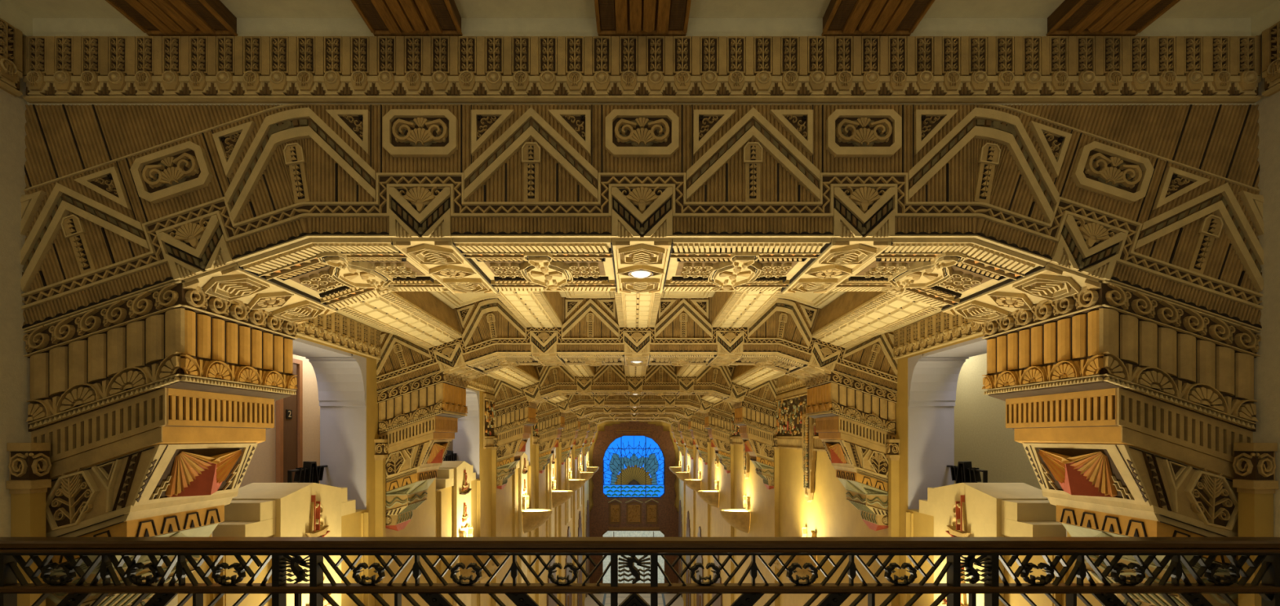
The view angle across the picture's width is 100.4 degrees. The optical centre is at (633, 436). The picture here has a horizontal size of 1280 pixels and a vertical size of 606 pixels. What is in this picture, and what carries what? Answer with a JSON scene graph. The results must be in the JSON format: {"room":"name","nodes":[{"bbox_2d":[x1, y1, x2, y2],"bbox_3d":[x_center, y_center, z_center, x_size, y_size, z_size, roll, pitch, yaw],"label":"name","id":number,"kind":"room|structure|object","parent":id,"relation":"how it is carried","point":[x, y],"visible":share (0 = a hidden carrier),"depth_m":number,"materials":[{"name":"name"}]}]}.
{"room":"theater lobby","nodes":[
{"label":"theater lobby","id":0,"kind":"room"},
{"bbox_2d":[0,77,590,605],"bbox_3d":[-3.948,4.742,20.536,0.624,15.084,48.272,0,0,0],"label":"wall","id":1,"kind":"structure","parent":0,"point":[15,367],"depth_m":6.34,"materials":[{"name":"beige paint"}]},
{"bbox_2d":[0,17,22,96],"bbox_3d":[-3.598,-2.190,2.032,0.076,0.380,2.208,0,0,0],"label":"trim","id":2,"kind":"structure","parent":1,"relation":"attached to","point":[11,37],"depth_m":3.08,"materials":[{"name":"beige paint"}]},
{"bbox_2d":[22,280,297,605],"bbox_3d":[-3.183,0.226,3.720,1.005,2.332,1.111,0,0,0],"label":"corbel","id":3,"kind":"object","parent":1,"relation":"attached to","point":[154,406],"visible":0.91,"depth_m":3.25,"materials":[{"name":"beige paint"}]},
{"bbox_2d":[211,337,366,537],"bbox_3d":[-3.952,-0.043,5.936,0.624,2.062,2.676,0,0,0],"label":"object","id":4,"kind":"structure","parent":1,"relation":"attached to","point":[340,375],"depth_m":7.26,"materials":[{"name":"white paint"}]},
{"bbox_2d":[210,482,368,605],"bbox_3d":[-3.874,2.616,5.936,0.724,4.208,2.704,0,0,0],"label":"pier","id":5,"kind":"object","parent":1,"relation":"attached to","point":[259,509],"visible":0.56,"depth_m":5.68,"materials":[{"name":"beige paint"}]},
{"bbox_2d":[287,461,327,483],"bbox_3d":[-4.180,0.552,6.888,0.096,0.469,0.820,0,0,0],"label":"iron grille","id":6,"kind":"object","parent":5,"relation":"on","point":[310,472],"visible":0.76,"depth_m":6.82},
{"bbox_2d":[296,311,381,359],"bbox_3d":[-3.590,-1.294,5.921,0.076,0.404,3.326,0,0,0],"label":"trim","id":7,"kind":"structure","parent":1,"relation":"attached to","point":[333,329],"depth_m":6.59,"materials":[{"name":"beige paint"}]},
{"bbox_2d":[377,370,467,530],"bbox_3d":[-3.183,0.226,8.104,1.005,2.332,1.111,0,0,0],"label":"corbel","id":8,"kind":"object","parent":1,"relation":"attached to","point":[418,418],"visible":0.92,"depth_m":7.63,"materials":[{"name":"beige"}]},
{"bbox_2d":[435,461,480,605],"bbox_3d":[-3.872,2.616,11.216,0.728,4.208,2.704,0,0,0],"label":"pier","id":9,"kind":"object","parent":1,"relation":"attached to","point":[458,474],"visible":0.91,"depth_m":10.94,"materials":[{"name":"beige paint"}]},
{"bbox_2d":[458,555,488,582],"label":"sconce","id":10,"kind":"object","parent":9,"relation":"attached to","point":[466,559],"depth_m":10.90,"materials":[{"name":"beige paint"}]},
{"bbox_2d":[477,555,506,573],"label":"sconce","id":11,"kind":"object","parent":9,"relation":"attached to","point":[491,566],"depth_m":11.01,"materials":[{"name":"beige paint"}]},
{"bbox_2d":[453,387,479,478],"bbox_3d":[-3.952,-0.043,11.216,0.624,2.062,2.804,0,0,0],"label":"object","id":12,"kind":"structure","parent":1,"relation":"attached to","point":[466,441],"depth_m":12.60,"materials":[{"name":"white paint"}]},
{"bbox_2d":[467,375,494,394],"bbox_3d":[-3.590,-1.294,11.201,0.076,0.404,5.118,0,0,0],"label":"trim","id":13,"kind":"structure","parent":1,"relation":"attached to","point":[485,383],"depth_m":12.77,"materials":[{"name":"beige paint"}]},
{"bbox_2d":[483,393,495,448],"bbox_3d":[-3.592,-0.380,13.327,0.072,1.336,0.887,0,0,0],"label":"trim","id":14,"kind":"structure","parent":1,"relation":"attached to","point":[488,399],"depth_m":13.19,"materials":[{"name":"beige paint"}]},
{"bbox_2d":[493,400,537,488],"bbox_3d":[-3.183,0.226,14.280,1.005,2.332,1.111,0,0,0],"label":"corbel","id":15,"kind":"object","parent":1,"relation":"attached to","point":[513,424],"visible":0.94,"depth_m":13.79,"materials":[{"name":"beige"}]},
{"bbox_2d":[512,452,531,582],"bbox_3d":[-3.872,2.616,17.392,0.728,4.208,2.704,0,0,0],"label":"pier","id":16,"kind":"object","parent":1,"relation":"attached to","point":[522,464],"visible":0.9,"depth_m":17.04,"materials":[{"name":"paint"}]},
{"bbox_2d":[522,494,552,533],"bbox_3d":[-3.098,2.539,17.396,0.912,1.225,0.715,0,0,0],"label":"sconce","id":17,"kind":"object","parent":16,"relation":"attached to","point":[532,518],"visible":1,"depth_m":17.14,"materials":[{"name":"beige paint"}]},
{"bbox_2d":[537,411,564,473],"bbox_3d":[-3.183,0.226,20.456,1.005,2.332,1.111,0,0,0],"label":"corbel","id":18,"kind":"object","parent":1,"relation":"attached to","point":[549,427],"visible":0.98,"depth_m":19.96,"materials":[{"name":"beige"}]},
{"bbox_2d":[546,453,556,537],"bbox_3d":[-3.872,2.616,23.568,0.728,4.208,2.704,0,0,0],"label":"pier","id":19,"kind":"object","parent":1,"relation":"attached to","point":[552,462],"visible":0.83,"depth_m":23.16,"materials":[{"name":"paint"}]},
{"bbox_2d":[551,480,573,507],"bbox_3d":[-3.098,2.539,23.572,0.912,1.225,0.715,0,0,0],"label":"sconce","id":20,"kind":"object","parent":19,"relation":"attached to","point":[559,497],"visible":1,"depth_m":23.31,"materials":[{"name":"beige paint"}]},
{"bbox_2d":[564,451,571,524],"bbox_3d":[-3.872,2.616,29.744,0.728,4.208,2.704,0,0,0],"label":"pier","id":21,"kind":"object","parent":1,"relation":"attached to","point":[569,458],"visible":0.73,"depth_m":29.29,"materials":[{"name":"paint"}]},
{"bbox_2d":[564,526,572,605],"bbox_3d":[-3.568,8.642,29.744,0.120,7.284,2.640,0,0,0],"label":"surround","id":22,"kind":"object","parent":1,"relation":"attached to","point":[568,597],"visible":0.53,"depth_m":29.35,"materials":[{"name":"brown tile"}]},
{"bbox_2d":[560,417,580,464],"bbox_3d":[-3.183,0.226,26.632,1.005,2.332,1.111,0,0,0],"label":"corbel","id":23,"kind":"object","parent":1,"relation":"attached to","point":[570,433],"visible":0.93,"depth_m":26.14,"materials":[{"name":"beige"}]},
{"bbox_2d":[577,511,582,605],"bbox_3d":[-3.568,8.642,35.920,0.120,7.284,2.640,0,0,0],"label":"surround","id":24,"kind":"object","parent":1,"relation":"attached to","point":[580,528],"visible":0.56,"depth_m":35.56,"materials":[{"name":"brown tile"}]},
{"bbox_2d":[575,421,590,459],"bbox_3d":[-3.183,0.226,32.808,1.005,2.332,1.111,0,0,0],"label":"corbel","id":25,"kind":"object","parent":1,"relation":"attached to","point":[581,438],"visible":0.82,"depth_m":32.33,"materials":[{"name":"beige"}]},
{"bbox_2d":[239,354,453,488],"bbox_3d":[-4.764,-0.200,23.676,1.008,3.760,41.992,0,0,0],"label":"wall","id":26,"kind":"structure","parent":0,"point":[261,468],"depth_m":8.36,"materials":[{"name":"beige paint"}]},
{"bbox_2d":[275,358,302,482],"bbox_3d":[-5.112,0.212,7.932,0.064,2.760,0.520,0,0,0],"label":"door","id":27,"kind":"structure","parent":26,"relation":"in","point":[289,410],"depth_m":7.95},
{"bbox_2d":[584,593,683,605],"bbox_3d":[0.052,12.323,23.756,8.624,0.082,42.632,0,0,0],"label":"floor","id":28,"kind":"structure","parent":0,"point":[605,598],"depth_m":40.38,"materials":[{"name":"stone"}]},
{"bbox_2d":[5,442,51,605],"bbox_3d":[-3.558,6.160,3.142,0.148,12.248,0.116,0,0,0],"label":"pilaster","id":29,"kind":"object","parent":28,"relation":"on","point":[29,465],"visible":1,"depth_m":3.11,"materials":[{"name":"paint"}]},
{"bbox_2d":[373,439,387,605],"bbox_3d":[-3.558,6.160,7.526,0.148,12.248,0.116,0,0,0],"label":"pilaster","id":30,"kind":"object","parent":28,"relation":"on","point":[380,455],"visible":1,"depth_m":7.50,"materials":[{"name":"beige paint"}]},
{"bbox_2d":[491,437,497,605],"bbox_3d":[-3.558,6.160,13.702,0.148,12.248,0.116,0,0,0],"label":"pilaster","id":31,"kind":"object","parent":28,"relation":"on","point":[494,451],"visible":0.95,"depth_m":13.67,"materials":[{"name":"beige paint"}]},
{"bbox_2d":[535,437,540,604],"bbox_3d":[-3.558,6.160,19.878,0.148,12.248,0.116,0,0,0],"label":"pilaster","id":32,"kind":"object","parent":28,"relation":"on","point":[538,444],"visible":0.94,"depth_m":19.85,"materials":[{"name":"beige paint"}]},
{"bbox_2d":[559,437,562,602],"bbox_3d":[-3.558,6.160,26.054,0.148,12.248,0.116,0,0,0],"label":"pilaster","id":33,"kind":"object","parent":28,"relation":"on","point":[561,438],"visible":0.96,"depth_m":26.02,"materials":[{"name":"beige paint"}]},
{"bbox_2d":[573,444,575,605],"bbox_3d":[-3.558,6.160,32.230,0.148,12.248,0.116,0,0,0],"label":"pilaster","id":34,"kind":"object","parent":28,"relation":"on","point":[574,446],"visible":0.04,"depth_m":32.20,"materials":[{"name":"beige paint"}]},
{"bbox_2d":[692,438,695,605],"bbox_3d":[3.662,6.160,32.230,0.148,12.248,0.116,0,0,0],"label":"pilaster","id":35,"kind":"object","parent":28,"relation":"on","point":[694,446],"visible":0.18,"depth_m":32.20,"materials":[{"name":"beige paint"}]},
{"bbox_2d":[706,437,710,602],"bbox_3d":[3.662,6.160,26.054,0.148,12.248,0.116,0,0,0],"label":"pilaster","id":36,"kind":"object","parent":28,"relation":"on","point":[708,442],"visible":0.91,"depth_m":26.02,"materials":[{"name":"beige paint"}]},
{"bbox_2d":[728,437,733,604],"bbox_3d":[3.662,6.160,19.878,0.148,12.248,0.116,0,0,0],"label":"pilaster","id":37,"kind":"object","parent":28,"relation":"on","point":[731,445],"visible":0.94,"depth_m":19.85,"materials":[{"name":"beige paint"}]},
{"bbox_2d":[772,437,778,605],"bbox_3d":[3.662,6.160,13.702,0.148,12.248,0.116,0,0,0],"label":"pilaster","id":38,"kind":"object","parent":28,"relation":"on","point":[775,439],"visible":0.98,"depth_m":13.67,"materials":[{"name":"beige paint"}]},
{"bbox_2d":[885,439,899,605],"bbox_3d":[3.662,6.160,7.526,0.148,12.248,0.116,0,0,0],"label":"pilaster","id":39,"kind":"object","parent":28,"relation":"on","point":[892,448],"visible":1,"depth_m":7.50,"materials":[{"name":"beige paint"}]},
{"bbox_2d":[1232,442,1278,605],"bbox_3d":[3.662,6.160,3.142,0.148,12.248,0.116,0,0,0],"label":"pilaster","id":40,"kind":"object","parent":28,"relation":"on","point":[1254,464],"visible":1,"depth_m":3.11,"materials":[{"name":"paint"}]},
{"bbox_2d":[590,421,678,511],"bbox_3d":[0.052,5.022,44.752,7.376,14.524,0.160,0,0,0],"label":"wall","id":41,"kind":"structure","parent":0,"point":[600,427],"depth_m":44.67,"materials":[{"name":"paint"}]},
{"bbox_2d":[336,309,504,381],"bbox_3d":[-3.216,-1.436,24.480,0.760,0.296,40.384,0,0,0],"label":"trim","id":42,"kind":"structure","parent":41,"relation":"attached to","point":[344,313],"depth_m":6.84,"materials":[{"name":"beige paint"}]},
{"bbox_2d":[608,498,622,524],"bbox_3d":[-1.521,6.202,44.272,1.159,2.124,0.160,0,0,0],"label":"panel","id":43,"kind":"object","parent":41,"relation":"attached to","point":[614,509],"visible":1,"depth_m":44.32,"materials":[{"name":"brown wood"}]},
{"bbox_2d":[601,529,665,582],"bbox_3d":[0.021,10.006,44.272,5.273,4.548,0.080,0,0,0],"label":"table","id":44,"kind":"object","parent":41,"relation":"in","point":[608,533],"depth_m":44.28,"materials":[{"name":"stone"}]},
{"bbox_2d":[589,421,678,582],"bbox_3d":[0.052,5.501,44.480,7.695,13.558,0.384,0,0,0],"label":"wall paneling","id":45,"kind":"structure","parent":41,"relation":"attached to","point":[667,513],"depth_m":44.31,"materials":[{"name":"brown wood"}]},
{"bbox_2d":[603,435,664,497],"bbox_3d":[0.027,2.483,44.588,5.175,5.200,0.088,0,0,0],"label":"window","id":46,"kind":"structure","parent":41,"relation":"in","point":[633,465],"depth_m":44.58,"materials":[{"name":"blue glass"}]},
{"bbox_2d":[625,498,642,524],"bbox_3d":[0.052,6.203,44.272,1.449,2.123,0.160,0,0,0],"label":"panel","id":47,"kind":"object","parent":41,"relation":"attached to","point":[633,512],"visible":1,"depth_m":44.32,"materials":[{"name":"brown wood"}]},
{"bbox_2d":[644,498,658,524],"bbox_3d":[1.527,6.202,44.272,1.159,2.124,0.160,0,0,0],"label":"panel","id":48,"kind":"object","parent":41,"relation":"attached to","point":[651,509],"visible":1,"depth_m":44.32,"materials":[{"name":"brown wood"}]},
{"bbox_2d":[427,290,847,365],"bbox_3d":[0.052,-1.824,24.464,6.503,0.424,40.416,0,0,0],"label":"ceiling","id":49,"kind":"structure","parent":0,"point":[820,300],"depth_m":7.36,"materials":[{"name":"beige paint"}]},
{"bbox_2d":[337,291,462,347],"bbox_3d":[-2.736,-1.531,5.928,0.612,0.551,3.312,0,0,0],"label":"ceiling light","id":50,"kind":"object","parent":49,"relation":"attached to","point":[420,317],"depth_m":6.26,"materials":[{"name":"glass"}]},
{"bbox_2d":[487,364,538,387],"bbox_3d":[-2.736,-1.531,11.208,0.612,0.551,5.104,0,0,0],"label":"ceiling beam","id":51,"kind":"structure","parent":49,"relation":"attached to","point":[521,375],"depth_m":12.11,"materials":[{"name":"beige paint"}]},
{"bbox_2d":[493,291,562,327],"bbox_3d":[-1.268,-1.758,5.928,0.520,0.428,3.312,0,0,0],"label":"ceiling beam","id":52,"kind":"structure","parent":49,"relation":"attached to","point":[535,308],"depth_m":6.55,"materials":[{"name":"beige paint"}]},
{"bbox_2d":[564,364,594,376],"bbox_3d":[-1.268,-1.758,11.208,0.520,0.428,5.104,0,0,0],"label":"ceiling beam","id":53,"kind":"structure","parent":49,"relation":"attached to","point":[575,370],"depth_m":12.58,"materials":[{"name":"beige paint"}]},
{"bbox_2d":[580,413,688,423],"bbox_3d":[0.052,-1.291,32.808,7.376,1.386,1.136,0,0,0],"label":"arch","id":54,"kind":"object","parent":49,"relation":"attached to","point":[591,418],"visible":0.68,"depth_m":32.27,"materials":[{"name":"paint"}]},
{"bbox_2d":[590,417,678,425],"bbox_3d":[0.052,-1.291,38.984,7.376,1.386,1.136,0,0,0],"label":"arch","id":55,"kind":"object","parent":49,"relation":"attached to","point":[663,420],"visible":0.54,"depth_m":38.45,"materials":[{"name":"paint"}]},
{"bbox_2d":[564,407,704,422],"bbox_3d":[0.052,-1.291,26.632,7.376,1.386,1.136,0,0,0],"label":"arch","id":56,"kind":"object","parent":49,"relation":"attached to","point":[581,413],"visible":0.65,"depth_m":26.09,"materials":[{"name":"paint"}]},
{"bbox_2d":[536,394,733,418],"bbox_3d":[0.052,-1.291,20.456,7.376,1.386,1.136,0,0,0],"label":"arch","id":57,"kind":"object","parent":49,"relation":"attached to","point":[721,407],"visible":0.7,"depth_m":19.92,"materials":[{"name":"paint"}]},
{"bbox_2d":[492,364,778,411],"bbox_3d":[0.052,-1.291,14.280,7.376,1.386,1.136,0,0,0],"label":"arch","id":58,"kind":"object","parent":49,"relation":"attached to","point":[554,381],"visible":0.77,"depth_m":13.74,"materials":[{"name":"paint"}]},
{"bbox_2d":[623,364,647,376],"bbox_3d":[0.052,-1.758,11.208,0.520,0.428,5.104,0,0,0],"label":"ceiling beam","id":59,"kind":"structure","parent":49,"relation":"attached to","point":[631,371],"depth_m":12.57,"materials":[{"name":"beige paint"}]},
{"bbox_2d":[376,297,897,391],"bbox_3d":[0.052,-1.291,8.104,7.376,1.386,1.136,0,0,0],"label":"arch","id":60,"kind":"object","parent":49,"relation":"attached to","point":[780,339],"visible":0.79,"depth_m":7.57,"materials":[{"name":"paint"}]},
{"bbox_2d":[393,343,407,368],"bbox_3d":[-3.303,-1.143,7.560,0.194,0.354,0.032,0,0,0],"label":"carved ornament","id":61,"kind":"object","parent":60,"relation":"attached to","point":[400,350],"depth_m":7.56,"materials":[{"name":"beige paint"}]},
{"bbox_2d":[486,313,497,338],"bbox_3d":[-2.004,-1.568,7.560,0.149,0.356,0.032,0,0,0],"label":"carved ornament","id":62,"kind":"object","parent":60,"relation":"attached to","point":[491,318],"depth_m":7.56,"materials":[{"name":"beige paint"}]},
{"bbox_2d":[586,312,594,337],"bbox_3d":[-0.608,-1.574,7.560,0.112,0.348,0.032,0,0,0],"label":"carved ornament","id":63,"kind":"object","parent":60,"relation":"attached to","point":[589,316],"depth_m":7.56,"materials":[{"name":"beige paint"}]},
{"bbox_2d":[679,312,687,337],"bbox_3d":[0.712,-1.574,7.560,0.112,0.348,0.032,0,0,0],"label":"pendant","id":64,"kind":"object","parent":60,"relation":"attached to","point":[682,316],"depth_m":7.56,"materials":[{"name":"beige paint"}]},
{"bbox_2d":[776,313,787,338],"bbox_3d":[2.108,-1.568,7.560,0.149,0.356,0.032,0,0,0],"label":"pendant","id":65,"kind":"object","parent":60,"relation":"attached to","point":[781,318],"depth_m":7.56,"materials":[{"name":"beige paint"}]},
{"bbox_2d":[866,343,880,368],"bbox_3d":[3.406,-1.143,7.560,0.194,0.354,0.032,0,0,0],"label":"pendant","id":66,"kind":"object","parent":60,"relation":"attached to","point":[873,350],"depth_m":7.56,"materials":[{"name":"beige paint"}]},
{"bbox_2d":[614,290,661,327],"bbox_3d":[0.052,-1.758,5.928,0.520,0.428,3.312,0,0,0],"label":"ceiling beam","id":67,"kind":"structure","parent":49,"relation":"attached to","point":[633,309],"depth_m":6.46,"materials":[{"name":"beige paint"}]},
{"bbox_2d":[20,103,1263,330],"bbox_3d":[0.052,-1.291,3.720,7.376,1.386,1.136,0,0,0],"label":"arch","id":68,"kind":"object","parent":49,"relation":"attached to","point":[980,213],"visible":0.94,"depth_m":3.18,"materials":[{"name":"paint"}]},
{"bbox_2d":[60,213,96,274],"bbox_3d":[-3.303,-1.143,3.176,0.194,0.354,0.032,0,0,0],"label":"carved ornament","id":69,"kind":"object","parent":68,"relation":"attached to","point":[78,233],"depth_m":3.18,"materials":[{"name":"beige paint"}]},
{"bbox_2d":[283,142,311,203],"bbox_3d":[-2.004,-1.568,3.176,0.149,0.356,0.032,0,0,0],"label":"carved ornament","id":70,"kind":"object","parent":68,"relation":"attached to","point":[296,155],"depth_m":3.18,"materials":[{"name":"beige paint"}]},
{"bbox_2d":[521,142,541,201],"bbox_3d":[-0.608,-1.574,3.176,0.112,0.348,0.032,0,0,0],"label":"carved ornament","id":71,"kind":"object","parent":68,"relation":"attached to","point":[531,151],"depth_m":3.18,"materials":[{"name":"beige paint"}]},
{"bbox_2d":[742,142,762,201],"bbox_3d":[0.712,-1.574,3.176,0.112,0.348,0.032,0,0,0],"label":"pendant","id":72,"kind":"object","parent":68,"relation":"attached to","point":[752,151],"depth_m":3.18,"materials":[{"name":"beige paint"}]},
{"bbox_2d":[973,142,1000,203],"bbox_3d":[2.108,-1.568,3.176,0.149,0.356,0.032,0,0,0],"label":"pendant","id":73,"kind":"object","parent":68,"relation":"attached to","point":[986,155],"depth_m":3.18,"materials":[{"name":"beige paint"}]},
{"bbox_2d":[1187,213,1223,274],"bbox_3d":[3.406,-1.143,3.176,0.194,0.354,0.032,0,0,0],"label":"pendant","id":74,"kind":"object","parent":68,"relation":"attached to","point":[1205,234],"depth_m":3.18,"materials":[{"name":"beige paint"}]},
{"bbox_2d":[676,364,706,376],"bbox_3d":[1.372,-1.758,11.208,0.520,0.428,5.104,0,0,0],"label":"ceiling beam","id":75,"kind":"structure","parent":49,"relation":"attached to","point":[685,370],"depth_m":12.57,"materials":[{"name":"beige paint"}]},
{"bbox_2d":[711,291,782,327],"bbox_3d":[1.372,-1.758,5.928,0.520,0.428,3.312,0,0,0],"label":"ceiling beam","id":76,"kind":"structure","parent":49,"relation":"attached to","point":[733,308],"depth_m":6.55,"materials":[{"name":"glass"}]},
{"bbox_2d":[731,364,784,387],"bbox_3d":[2.840,-1.531,11.208,0.612,0.551,5.104,0,0,0],"label":"ceiling beam","id":77,"kind":"structure","parent":49,"relation":"attached to","point":[749,375],"depth_m":12.10,"materials":[{"name":"beige paint"}]},
{"bbox_2d":[812,291,939,347],"bbox_3d":[2.840,-1.531,5.928,0.612,0.551,3.312,0,0,0],"label":"ceiling light","id":78,"kind":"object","parent":49,"relation":"attached to","point":[853,317],"depth_m":6.25,"materials":[{"name":"glass"}]},
{"bbox_2d":[7,0,1276,17],"bbox_3d":[0.052,-2.576,-0.176,7.376,0.128,6.848,0,0,0],"label":"ceiling","id":79,"kind":"structure","parent":0,"point":[33,8],"depth_m":3.12,"materials":[{"name":"paint"}]},
{"bbox_2d":[105,0,237,35],"bbox_3d":[-2.636,-2.450,0.200,0.536,0.132,6.000,0,0,0],"label":"timber beam","id":80,"kind":"structure","parent":79,"relation":"attached to","point":[153,17],"depth_m":3.05,"materials":[{"name":"wood"}]},
{"bbox_2d":[351,0,462,36],"bbox_3d":[-1.288,-2.450,0.200,0.536,0.132,6.000,0,0,0],"label":"timber beam","id":81,"kind":"structure","parent":79,"relation":"attached to","point":[404,18],"depth_m":3.05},
{"bbox_2d":[0,0,1279,106],"bbox_3d":[0.052,-2.250,-0.176,7.376,0.524,6.848,0,0,0],"label":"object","id":82,"kind":"structure","parent":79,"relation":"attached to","point":[10,13],"depth_m":3.20,"materials":[{"name":"paint"}]},
{"bbox_2d":[22,35,1262,102],"bbox_3d":[0.038,-2.190,3.170,7.371,0.380,0.076,0,0,0],"label":"frieze","id":83,"kind":"object","parent":82,"relation":"attached to","point":[55,68],"visible":1,"depth_m":3.17,"materials":[{"name":"beige paint"}]},
{"bbox_2d":[594,0,691,36],"bbox_3d":[0.052,-2.450,0.200,0.536,0.132,6.000,0,0,0],"label":"timber beam","id":84,"kind":"structure","parent":79,"relation":"attached to","point":[637,18],"depth_m":3.05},
{"bbox_2d":[821,0,934,36],"bbox_3d":[1.392,-2.450,0.200,0.536,0.132,6.000,0,0,0],"label":"timber beam","id":85,"kind":"structure","parent":79,"relation":"attached to","point":[879,18],"depth_m":3.05,"materials":[{"name":"wood"}]},
{"bbox_2d":[1045,0,1180,36],"bbox_3d":[2.740,-2.450,0.200,0.536,0.132,6.000,0,0,0],"label":"timber beam","id":86,"kind":"structure","parent":79,"relation":"attached to","point":[1071,17],"depth_m":3.05,"materials":[{"name":"wood"}]},
{"bbox_2d":[678,36,1279,605],"bbox_3d":[4.052,4.742,20.536,0.624,15.084,48.272,0,0,0],"label":"wall","id":87,"kind":"structure","parent":0,"point":[828,513],"depth_m":8.49,"materials":[{"name":"beige paint"}]},
{"bbox_2d":[677,421,693,459],"bbox_3d":[3.287,0.226,32.808,1.005,2.332,1.111,0,0,0],"label":"corbel","id":88,"kind":"object","parent":87,"relation":"attached to","point":[686,436],"visible":0.84,"depth_m":32.33,"materials":[{"name":"beige"}]},
{"bbox_2d":[685,511,690,605],"bbox_3d":[3.672,8.642,35.920,0.120,7.284,2.640,0,0,0],"label":"surround","id":89,"kind":"object","parent":87,"relation":"attached to","point":[688,529],"visible":0.57,"depth_m":35.63,"materials":[{"name":"beige stone"}]},
{"bbox_2d":[688,417,708,464],"bbox_3d":[3.287,0.226,26.632,1.005,2.332,1.111,0,0,0],"label":"corbel","id":90,"kind":"object","parent":87,"relation":"attached to","point":[699,433],"visible":0.9,"depth_m":26.14,"materials":[{"name":"beige"}]},
{"bbox_2d":[696,526,703,605],"bbox_3d":[3.672,8.642,29.744,0.120,7.284,2.640,0,0,0],"label":"surround","id":91,"kind":"object","parent":87,"relation":"attached to","point":[700,597],"visible":0.53,"depth_m":29.34,"materials":[{"name":"beige stone"}]},
{"bbox_2d":[697,480,719,507],"bbox_3d":[3.278,2.539,23.572,0.912,1.225,0.715,0,0,0],"label":"sconce","id":92,"kind":"object","parent":87,"relation":"attached to","point":[711,497],"visible":1,"depth_m":23.30,"materials":[{"name":"beige paint"}]},
{"bbox_2d":[704,411,732,473],"bbox_3d":[3.287,0.226,20.456,1.005,2.332,1.111,0,0,0],"label":"corbel","id":93,"kind":"object","parent":87,"relation":"attached to","point":[719,427],"visible":0.97,"depth_m":19.96,"materials":[{"name":"beige"}]},
{"bbox_2d":[720,494,750,533],"bbox_3d":[3.278,2.539,17.396,0.912,1.225,0.715,0,0,0],"label":"sconce","id":94,"kind":"object","parent":87,"relation":"attached to","point":[739,518],"visible":1,"depth_m":17.14,"materials":[{"name":"beige paint"}]},
{"bbox_2d":[731,407,742,444],"bbox_3d":[3.696,-0.380,17.398,0.072,1.336,5.100,0,0,0],"label":"trim","id":95,"kind":"structure","parent":87,"relation":"attached to","point":[736,440],"depth_m":19.22,"materials":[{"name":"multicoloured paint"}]},
{"bbox_2d":[733,400,777,488],"bbox_3d":[3.287,0.226,14.280,1.005,2.332,1.111,0,0,0],"label":"corbel","id":96,"kind":"object","parent":87,"relation":"attached to","point":[757,424],"visible":0.95,"depth_m":13.80,"materials":[{"name":"beige"}]},
{"bbox_2d":[776,374,805,394],"bbox_3d":[3.694,-1.294,11.201,0.076,0.404,5.118,0,0,0],"label":"trim","id":97,"kind":"structure","parent":87,"relation":"attached to","point":[786,383],"depth_m":12.74,"materials":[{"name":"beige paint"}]},
{"bbox_2d":[782,555,816,582],"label":"sconce","id":98,"kind":"object","parent":87,"relation":"attached to","point":[801,560],"depth_m":10.91,"materials":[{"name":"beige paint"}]},
{"bbox_2d":[775,386,826,451],"bbox_3d":[3.696,-0.380,11.222,0.072,1.336,5.100,0,0,0],"label":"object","id":99,"kind":"structure","parent":87,"relation":"attached to","point":[791,406],"depth_m":12.36,"materials":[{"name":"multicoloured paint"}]},
{"bbox_2d":[801,413,816,502],"bbox_3d":[3.670,0.450,11.216,0.116,1.860,0.656,0,0,0],"label":"relief","id":100,"kind":"object","parent":87,"relation":"attached to","point":[808,455],"visible":1,"depth_m":11.10,"materials":[{"name":"beige paint"}]},
{"bbox_2d":[804,370,897,530],"bbox_3d":[3.287,0.226,8.104,1.005,2.332,1.111,0,0,0],"label":"corbel","id":101,"kind":"object","parent":87,"relation":"attached to","point":[855,418],"visible":0.95,"depth_m":7.63,"materials":[{"name":"beige"}]},
{"bbox_2d":[893,311,982,359],"bbox_3d":[3.694,-1.294,5.921,0.076,0.404,3.326,0,0,0],"label":"trim","id":102,"kind":"structure","parent":87,"relation":"attached to","point":[940,329],"depth_m":6.57,"materials":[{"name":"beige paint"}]},
{"bbox_2d":[905,482,1068,605],"bbox_3d":[3.978,2.616,5.936,0.724,4.208,2.704,0,0,0],"label":"pier","id":103,"kind":"object","parent":87,"relation":"attached to","point":[962,509],"visible":0.48,"depth_m":5.62,"materials":[{"name":"beige paint"}]},
{"bbox_2d":[946,461,987,484],"bbox_3d":[4.284,0.552,6.888,0.096,0.469,0.820,0,0,0],"label":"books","id":104,"kind":"object","parent":103,"relation":"on","point":[964,472],"visible":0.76,"depth_m":6.82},
{"bbox_2d":[907,336,1066,537],"bbox_3d":[4.056,-0.043,5.936,0.624,2.062,2.676,0,0,0],"label":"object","id":105,"kind":"structure","parent":87,"relation":"attached to","point":[932,375],"depth_m":7.26,"materials":[{"name":"white paint"}]},
{"bbox_2d":[981,280,1261,605],"bbox_3d":[3.287,0.226,3.720,1.005,2.332,1.111,0,0,0],"label":"corbel","id":106,"kind":"object","parent":87,"relation":"attached to","point":[1127,408],"visible":0.97,"depth_m":3.25,"materials":[{"name":"beige paint"}]},
{"bbox_2d":[1262,21,1279,96],"bbox_3d":[3.702,-2.190,2.032,0.076,0.380,2.208,0,0,0],"label":"trim","id":107,"kind":"structure","parent":87,"relation":"attached to","point":[1270,36],"depth_m":3.09,"materials":[{"name":"beige paint"}]},
{"bbox_2d":[954,353,1041,489],"bbox_3d":[4.868,-0.200,6.180,1.008,3.760,7.000,0,0,0],"label":"wall","id":108,"kind":"structure","parent":0,"point":[982,437],"depth_m":7.99,"materials":[{"name":"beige paint"}]},
{"bbox_3d":[0.052,1.616,-0.580,7.376,0.128,6.040,0,0,0],"label":"floor","id":109,"kind":"structure","parent":0,"visible":0},
{"bbox_2d":[0,537,1279,605],"bbox_3d":[0.044,0.991,2.300,7.304,1.100,0.120,0,0,0],"label":"balcony railing","id":110,"kind":"object","parent":109,"relation":"on","point":[1267,549],"visible":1,"depth_m":2.28,"materials":[{"name":"brown metal"}]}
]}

